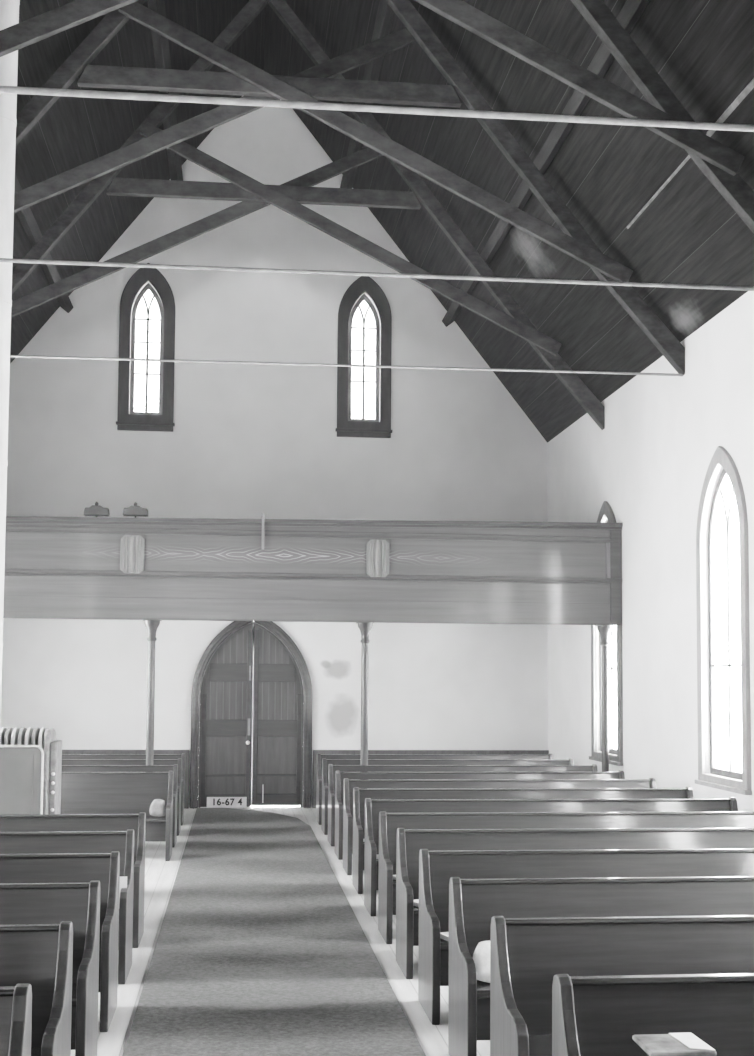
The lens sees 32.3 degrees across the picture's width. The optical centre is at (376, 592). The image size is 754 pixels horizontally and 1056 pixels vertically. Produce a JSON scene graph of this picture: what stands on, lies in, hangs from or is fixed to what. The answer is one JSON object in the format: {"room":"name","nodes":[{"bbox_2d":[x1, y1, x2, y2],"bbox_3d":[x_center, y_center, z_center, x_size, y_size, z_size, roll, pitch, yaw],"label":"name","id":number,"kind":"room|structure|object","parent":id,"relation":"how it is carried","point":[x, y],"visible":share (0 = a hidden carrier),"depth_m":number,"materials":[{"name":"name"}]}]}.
{"room":"house of worship","nodes":[
{"label":"house of worship","id":0,"kind":"room"},
{"bbox_2d":[0,0,19,723],"bbox_3d":[-3.327,-1.306,11.116,0.338,7.850,0.338,1,-4,-6],"label":"wall","id":1,"kind":"structure","parent":0,"point":[9,9],"depth_m":11.15,"materials":[{"name":"white paint"}]},
{"bbox_2d":[0,96,547,807],"bbox_3d":[-1.789,-2.388,19.651,9.434,11.169,0.300,1,-4,-6],"label":"wall","id":2,"kind":"structure","parent":0,"point":[246,441],"depth_m":19.53,"materials":[{"name":"white paint"}]},
{"bbox_2d":[62,750,189,808],"bbox_3d":[-4.474,2.711,18.843,3.465,0.850,0.055,1,-4,-6],"label":"wainscot","id":3,"kind":"structure","parent":2,"relation":"attached to","point":[187,752],"depth_m":18.98,"materials":[{"name":"wood"}]},
{"bbox_2d":[116,263,174,431],"bbox_3d":[-3.437,-3.660,19.439,0.860,2.538,0.208,1,-4,-6],"label":"window","id":4,"kind":"structure","parent":2,"relation":"in","point":[163,420],"depth_m":19.40,"materials":[{"name":"paint"}]},
{"bbox_2d":[190,621,311,808],"bbox_3d":[-1.859,1.751,19.327,1.780,2.906,0.385,1,-4,-6],"label":"door","id":5,"kind":"structure","parent":2,"relation":"in","point":[220,757],"depth_m":19.25,"materials":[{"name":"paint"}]},
{"bbox_2d":[3,514,622,624],"bbox_3d":[-1.578,-0.169,17.406,8.826,1.275,3.902,1,-4,-6],"label":"gallery balcony","id":6,"kind":"object","parent":2,"relation":"attached to","point":[107,568],"visible":1,"depth_m":15.60,"materials":[{"name":"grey wood"}]},
{"bbox_2d":[84,502,109,516],"bbox_3d":[-3.320,-0.976,15.399,0.293,0.195,0.120,1,-4,-6],"label":"lamp","id":7,"kind":"object","parent":6,"relation":"on","point":[96,510],"visible":1,"depth_m":15.34,"materials":[{"name":"metal"}]},
{"bbox_2d":[123,502,147,517],"bbox_3d":[-2.868,-0.974,15.448,0.293,0.195,0.120,1,-4,-6],"label":"lamp","id":8,"kind":"object","parent":6,"relation":"on","point":[135,510],"visible":1,"depth_m":15.39,"materials":[{"name":"metal"}]},
{"bbox_2d":[335,276,391,437],"bbox_3d":[-0.196,-3.590,19.787,0.860,2.508,0.208,1,-4,-6],"label":"window","id":9,"kind":"structure","parent":2,"relation":"in","point":[346,426],"depth_m":19.74,"materials":[{"name":"paint"}]},
{"bbox_2d":[312,750,548,807],"bbox_3d":[0.817,2.786,19.413,3.559,0.850,0.055,1,-4,-6],"label":"wainscot","id":10,"kind":"structure","parent":2,"relation":"attached to","point":[476,752],"depth_m":19.39,"materials":[{"name":"wood"}]},
{"bbox_2d":[71,808,489,1055],"bbox_3d":[-0.605,2.540,8.022,9.434,0.200,22.980,1,-4,-6],"label":"floor","id":11,"kind":"structure","parent":0,"point":[160,874],"depth_m":9.09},
{"bbox_2d":[0,983,31,1055],"bbox_3d":[-2.722,1.694,3.844,3.230,0.900,0.557,1,-4,-6],"label":"pew","id":12,"kind":"object","parent":11,"relation":"on","point":[15,1001],"visible":1,"depth_m":4.20,"materials":[{"name":"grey wood"}]},
{"bbox_2d":[0,745,43,813],"bbox_3d":[-3.231,1.912,10.520,1.028,1.351,0.260,1,-4,-6],"label":"shield","id":13,"kind":"object","parent":11,"relation":"on","point":[21,766],"visible":0.48,"depth_m":10.57,"materials":[{"name":"grey metal"}]},
{"bbox_2d":[0,727,61,813],"bbox_3d":[-3.255,1.921,11.444,0.875,1.455,0.420,1,-4,-6],"label":"heater","id":14,"kind":"object","parent":11,"relation":"on","point":[45,738],"visible":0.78,"depth_m":11.34,"materials":[{"name":"grey metal"}]},
{"bbox_2d":[0,921,72,1055],"bbox_3d":[-2.840,1.766,4.931,3.230,0.900,0.557,1,-4,-6],"label":"pew","id":15,"kind":"object","parent":11,"relation":"on","point":[40,956],"visible":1,"depth_m":5.27,"materials":[{"name":"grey wood"}]},
{"bbox_2d":[0,880,99,1055],"bbox_3d":[-2.959,1.839,6.019,3.230,0.900,0.557,1,-4,-6],"label":"pew","id":16,"kind":"object","parent":11,"relation":"on","point":[20,903],"visible":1,"depth_m":6.35,"materials":[{"name":"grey wood"}]},
{"bbox_2d":[0,851,119,1031],"bbox_3d":[-3.077,1.910,7.107,3.230,0.900,0.557,1,-4,-6],"label":"pew","id":17,"kind":"object","parent":11,"relation":"on","point":[49,867],"visible":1,"depth_m":7.44,"materials":[{"name":"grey wood"}]},
{"bbox_2d":[0,829,133,983],"bbox_3d":[-3.195,1.982,8.195,3.230,0.900,0.557,1,-4,-6],"label":"pew","id":18,"kind":"object","parent":11,"relation":"on","point":[38,842],"visible":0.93,"depth_m":8.52,"materials":[{"name":"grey wood"}]},
{"bbox_2d":[119,876,126,899],"bbox_3d":[-1.637,1.899,8.216,0.110,0.200,0.022,1,-4,-6],"label":"booklet","id":19,"kind":"object","parent":18,"relation":"on","point":[123,879],"visible":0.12,"depth_m":8.21,"materials":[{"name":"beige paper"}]},
{"bbox_2d":[0,812,145,947],"bbox_3d":[-3.313,2.054,9.283,3.230,0.900,0.557,1,-4,-6],"label":"pew","id":20,"kind":"object","parent":11,"relation":"on","point":[8,822],"visible":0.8,"depth_m":9.60,"materials":[{"name":"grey wood"}]},
{"bbox_2d":[61,771,172,860],"bbox_3d":[-3.787,2.342,13.634,3.230,0.900,0.557,1,-4,-6],"label":"pew","id":21,"kind":"object","parent":11,"relation":"on","point":[81,792],"visible":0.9,"depth_m":13.90,"materials":[{"name":"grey wood"}]},
{"bbox_2d":[149,799,164,816],"bbox_3d":[-2.317,2.274,13.717,0.165,0.177,0.090,1,-4,-8],"label":"cushion","id":22,"kind":"object","parent":21,"relation":"on","point":[157,807],"visible":1,"depth_m":13.69,"materials":[{"name":"grey fabric"}]},
{"bbox_2d":[62,764,177,847],"bbox_3d":[-3.905,2.414,14.722,3.230,0.900,0.557,1,-4,-6],"label":"pew","id":23,"kind":"object","parent":11,"relation":"on","point":[65,768],"visible":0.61,"depth_m":15.03,"materials":[{"name":"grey wood"}]},
{"bbox_2d":[62,758,181,835],"bbox_3d":[-4.023,2.486,15.810,3.230,0.900,0.557,1,-4,-6],"label":"pew","id":24,"kind":"object","parent":11,"relation":"on","point":[178,761],"visible":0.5,"depth_m":16.11,"materials":[{"name":"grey wood"}]},
{"bbox_2d":[62,753,184,825],"bbox_3d":[-4.141,2.558,16.897,3.230,0.900,0.557,1,-4,-6],"label":"pew","id":25,"kind":"object","parent":11,"relation":"on","point":[64,756],"visible":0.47,"depth_m":17.19,"materials":[{"name":"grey wood"}]},
{"bbox_2d":[144,620,161,764],"bbox_3d":[-2.719,1.445,15.607,0.210,2.969,0.210,1,-4,-6],"label":"column","id":26,"kind":"structure","parent":11,"relation":"on","point":[152,625],"depth_m":15.59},
{"bbox_2d":[207,797,246,807],"bbox_3d":[-2.204,3.079,19.062,0.580,0.152,0.032,1,-4,-6],"label":"number card","id":27,"kind":"object","parent":11,"relation":"on","point":[212,802],"visible":1,"depth_m":19.06,"materials":[{"name":"white paper"}]},
{"bbox_2d":[122,808,425,1055],"bbox_3d":[-0.681,2.437,8.081,1.523,0.012,22.100,1,-4,-6],"label":"carpet runner","id":28,"kind":"object","parent":11,"relation":"on","point":[260,949],"visible":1,"depth_m":8.74,"materials":[{"name":"grey carpet"}]},
{"bbox_2d":[356,622,372,764],"bbox_3d":[-0.152,1.481,15.883,0.210,2.969,0.210,1,-4,-6],"label":"column","id":29,"kind":"structure","parent":11,"relation":"on","point":[365,628],"depth_m":15.87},
{"bbox_2d":[316,753,552,824],"bbox_3d":[0.819,2.628,17.432,3.230,0.900,0.557,1,-4,-6],"label":"pew","id":30,"kind":"object","parent":11,"relation":"on","point":[320,757],"visible":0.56,"depth_m":17.60,"materials":[{"name":"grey wood"}]},
{"bbox_2d":[321,758,573,834],"bbox_3d":[0.937,2.556,16.344,3.230,0.900,0.557,1,-4,-6],"label":"pew","id":31,"kind":"object","parent":11,"relation":"on","point":[325,762],"visible":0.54,"depth_m":16.53,"materials":[{"name":"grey wood"}]},
{"bbox_2d":[328,764,597,845],"bbox_3d":[1.055,2.484,15.256,3.230,0.900,0.557,1,-4,-6],"label":"pew","id":32,"kind":"object","parent":11,"relation":"on","point":[332,769],"visible":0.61,"depth_m":15.43,"materials":[{"name":"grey wood"}]},
{"bbox_2d":[335,770,624,859],"bbox_3d":[1.173,2.412,14.168,3.230,0.900,0.557,1,-4,-6],"label":"pew","id":33,"kind":"object","parent":11,"relation":"on","point":[339,776],"visible":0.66,"depth_m":14.33,"materials":[{"name":"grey wood"}]},
{"bbox_2d":[343,778,655,874],"bbox_3d":[1.292,2.340,13.081,3.230,0.900,0.557,1,-4,-6],"label":"pew","id":34,"kind":"object","parent":11,"relation":"on","point":[348,786],"visible":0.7,"depth_m":13.25,"materials":[{"name":"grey wood"}]},
{"bbox_2d":[352,787,693,893],"bbox_3d":[1.410,2.268,11.993,3.230,0.900,0.557,1,-4,-6],"label":"pew","id":35,"kind":"object","parent":11,"relation":"on","point":[359,795],"visible":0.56,"depth_m":12.16,"materials":[{"name":"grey wood"}]},
{"bbox_2d":[364,797,737,916],"bbox_3d":[1.528,2.196,10.905,3.230,0.900,0.557,1,-4,-6],"label":"pew","id":36,"kind":"object","parent":11,"relation":"on","point":[372,807],"visible":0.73,"depth_m":11.08,"materials":[{"name":"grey wood"}]},
{"bbox_2d":[378,811,753,943],"bbox_3d":[1.646,2.124,9.817,3.230,0.900,0.557,1,-4,-6],"label":"pew","id":37,"kind":"object","parent":11,"relation":"on","point":[389,823],"visible":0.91,"depth_m":9.97,"materials":[{"name":"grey wood"}]},
{"bbox_2d":[396,828,753,978],"bbox_3d":[1.765,2.052,8.729,3.230,0.900,0.557,1,-4,-6],"label":"pew","id":38,"kind":"object","parent":11,"relation":"on","point":[409,842],"visible":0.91,"depth_m":8.86,"materials":[{"name":"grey wood"}]},
{"bbox_2d":[414,899,418,906],"bbox_3d":[0.295,2.015,8.419,0.120,0.025,0.170,3,-4,-29],"label":"booklet","id":39,"kind":"object","parent":38,"relation":"on","point":[416,901],"visible":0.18,"depth_m":8.38,"materials":[{"name":"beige paper"}]},
{"bbox_2d":[418,848,753,1024],"bbox_3d":[1.883,1.980,7.641,3.230,0.900,0.557,1,-4,-6],"label":"pew","id":40,"kind":"object","parent":11,"relation":"on","point":[436,868],"visible":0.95,"depth_m":7.75,"materials":[{"name":"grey wood"}]},
{"bbox_2d":[440,932,448,941],"bbox_3d":[0.433,1.943,7.334,0.120,0.025,0.160,2,-4,-23],"label":"booklet","id":41,"kind":"object","parent":40,"relation":"on","point":[443,935],"visible":0.18,"depth_m":7.33,"materials":[{"name":"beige paper"}]},
{"bbox_2d":[448,876,753,1055],"bbox_3d":[2.001,1.908,6.554,3.230,0.900,0.557,1,-4,-6],"label":"pew","id":42,"kind":"object","parent":11,"relation":"on","point":[473,903],"visible":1,"depth_m":6.64,"materials":[{"name":"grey wood"}]},
{"bbox_2d":[473,941,489,982],"bbox_3d":[0.557,1.806,6.350,0.206,0.188,0.116,1,-4,-16],"label":"cushion","id":43,"kind":"object","parent":42,"relation":"on","point":[481,956],"visible":0.32,"depth_m":6.31,"materials":[{"name":"fabric"}]},
{"bbox_2d":[594,625,614,771],"bbox_3d":[2.844,1.523,16.206,0.210,2.969,0.210,1,-4,-6],"label":"column","id":44,"kind":"structure","parent":11,"relation":"on","point":[604,630],"depth_m":16.19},
{"bbox_2d":[490,915,753,1055],"bbox_3d":[2.119,1.837,5.466,3.230,0.900,0.557,1,-4,-6],"label":"pew","id":45,"kind":"object","parent":11,"relation":"on","point":[526,954],"visible":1,"depth_m":5.54,"materials":[{"name":"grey wood"}]},
{"bbox_2d":[552,973,753,1055],"bbox_3d":[2.238,1.764,4.378,3.230,0.900,0.557,1,-4,-6],"label":"pew","id":46,"kind":"object","parent":11,"relation":"on","point":[592,1015],"visible":1,"depth_m":4.45,"materials":[{"name":"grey wood"}]},
{"bbox_2d":[632,1032,716,1055],"bbox_3d":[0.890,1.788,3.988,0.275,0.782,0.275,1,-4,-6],"label":"open book","id":47,"kind":"object","parent":46,"relation":"on","point":[687,1043],"visible":1,"depth_m":4.02,"materials":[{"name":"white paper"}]},
{"bbox_2d":[10,0,753,442],"bbox_3d":[-0.547,-5.783,8.579,9.434,6.155,22.980,1,-4,-6],"label":"ceiling","id":48,"kind":"structure","parent":0,"point":[702,50],"depth_m":14.88,"materials":[{"name":"wood"}]},
{"bbox_2d":[14,175,72,312],"bbox_3d":[-3.398,-4.969,8.213,0.190,0.184,22.375,1,-4,-6],"label":"purlin","id":49,"kind":"object","parent":48,"relation":"attached to","point":[25,216],"visible":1,"depth_m":16.16,"materials":[{"name":"wood"}]},
{"bbox_2d":[147,0,182,180],"bbox_3d":[-1.813,-6.953,8.516,0.190,0.184,22.375,1,-4,-6],"label":"purlin","id":50,"kind":"object","parent":48,"relation":"attached to","point":[160,43],"visible":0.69,"depth_m":15.75,"materials":[{"name":"wood"}]},
{"bbox_2d":[11,0,604,429],"bbox_3d":[-1.425,-5.039,16.620,8.826,5.732,0.267,1,-4,-6],"label":"roof truss","id":51,"kind":"object","parent":48,"relation":"attached to","point":[289,197],"visible":0.84,"depth_m":16.62,"materials":[{"name":"wood"}]},
{"bbox_2d":[10,0,684,375],"bbox_3d":[-1.097,-5.213,13.606,8.826,5.782,0.267,1,-4,-6],"label":"roof truss","id":52,"kind":"object","parent":48,"relation":"attached to","point":[316,83],"visible":0.93,"depth_m":13.60,"materials":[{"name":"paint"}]},
{"bbox_2d":[340,0,393,188],"bbox_3d":[0.735,-6.918,8.791,0.190,0.184,22.375,1,-4,-6],"label":"purlin","id":53,"kind":"object","parent":48,"relation":"attached to","point":[385,14],"visible":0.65,"depth_m":15.80,"materials":[{"name":"wood"}]},
{"bbox_2d":[0,0,753,290],"bbox_3d":[-0.770,-5.422,10.594,8.826,5.763,0.267,1,-4,-6],"label":"roof truss","id":54,"kind":"object","parent":48,"relation":"attached to","point":[719,163],"visible":1,"depth_m":10.66,"materials":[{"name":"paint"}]},
{"bbox_2d":[0,86,753,131],"bbox_3d":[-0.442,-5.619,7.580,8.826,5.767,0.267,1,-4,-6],"label":"rod","id":55,"kind":"object","parent":48,"relation":"attached to","point":[3,89],"visible":1,"depth_m":7.42,"materials":[{"name":"paint"}]},
{"bbox_2d":[442,0,649,326],"bbox_3d":[2.292,-4.888,8.826,0.190,0.184,22.375,1,-4,-6],"label":"purlin","id":56,"kind":"object","parent":48,"relation":"attached to","point":[632,10],"visible":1,"depth_m":13.11,"materials":[{"name":"wood"}]},
{"bbox_2d":[627,78,753,228],"bbox_3d":[2.765,-3.854,11.493,0.027,0.046,3.700,1,-4,-6],"label":"trim","id":57,"kind":"structure","parent":48,"relation":"attached to","point":[750,86],"depth_m":10.80,"materials":[{"name":"grey wood"}]},
{"bbox_2d":[547,291,753,810],"bbox_3d":[3.955,-0.263,8.703,0.300,5.546,22.380,1,-4,-6],"label":"wall","id":58,"kind":"structure","parent":0,"point":[652,456],"depth_m":14.43,"materials":[{"name":"white paint"}]},
{"bbox_2d":[589,501,622,765],"bbox_3d":[2.954,0.493,16.599,0.163,3.338,1.320,1,-4,-6],"label":"window","id":59,"kind":"structure","parent":58,"relation":"in","point":[606,510],"depth_m":16.55,"materials":[{"name":"paint"}]},
{"bbox_2d":[695,446,751,794],"bbox_3d":[3.384,0.232,12.651,0.163,3.338,1.320,1,-4,-6],"label":"window","id":60,"kind":"structure","parent":58,"relation":"in","point":[721,456],"depth_m":12.71,"materials":[{"name":"paint"}]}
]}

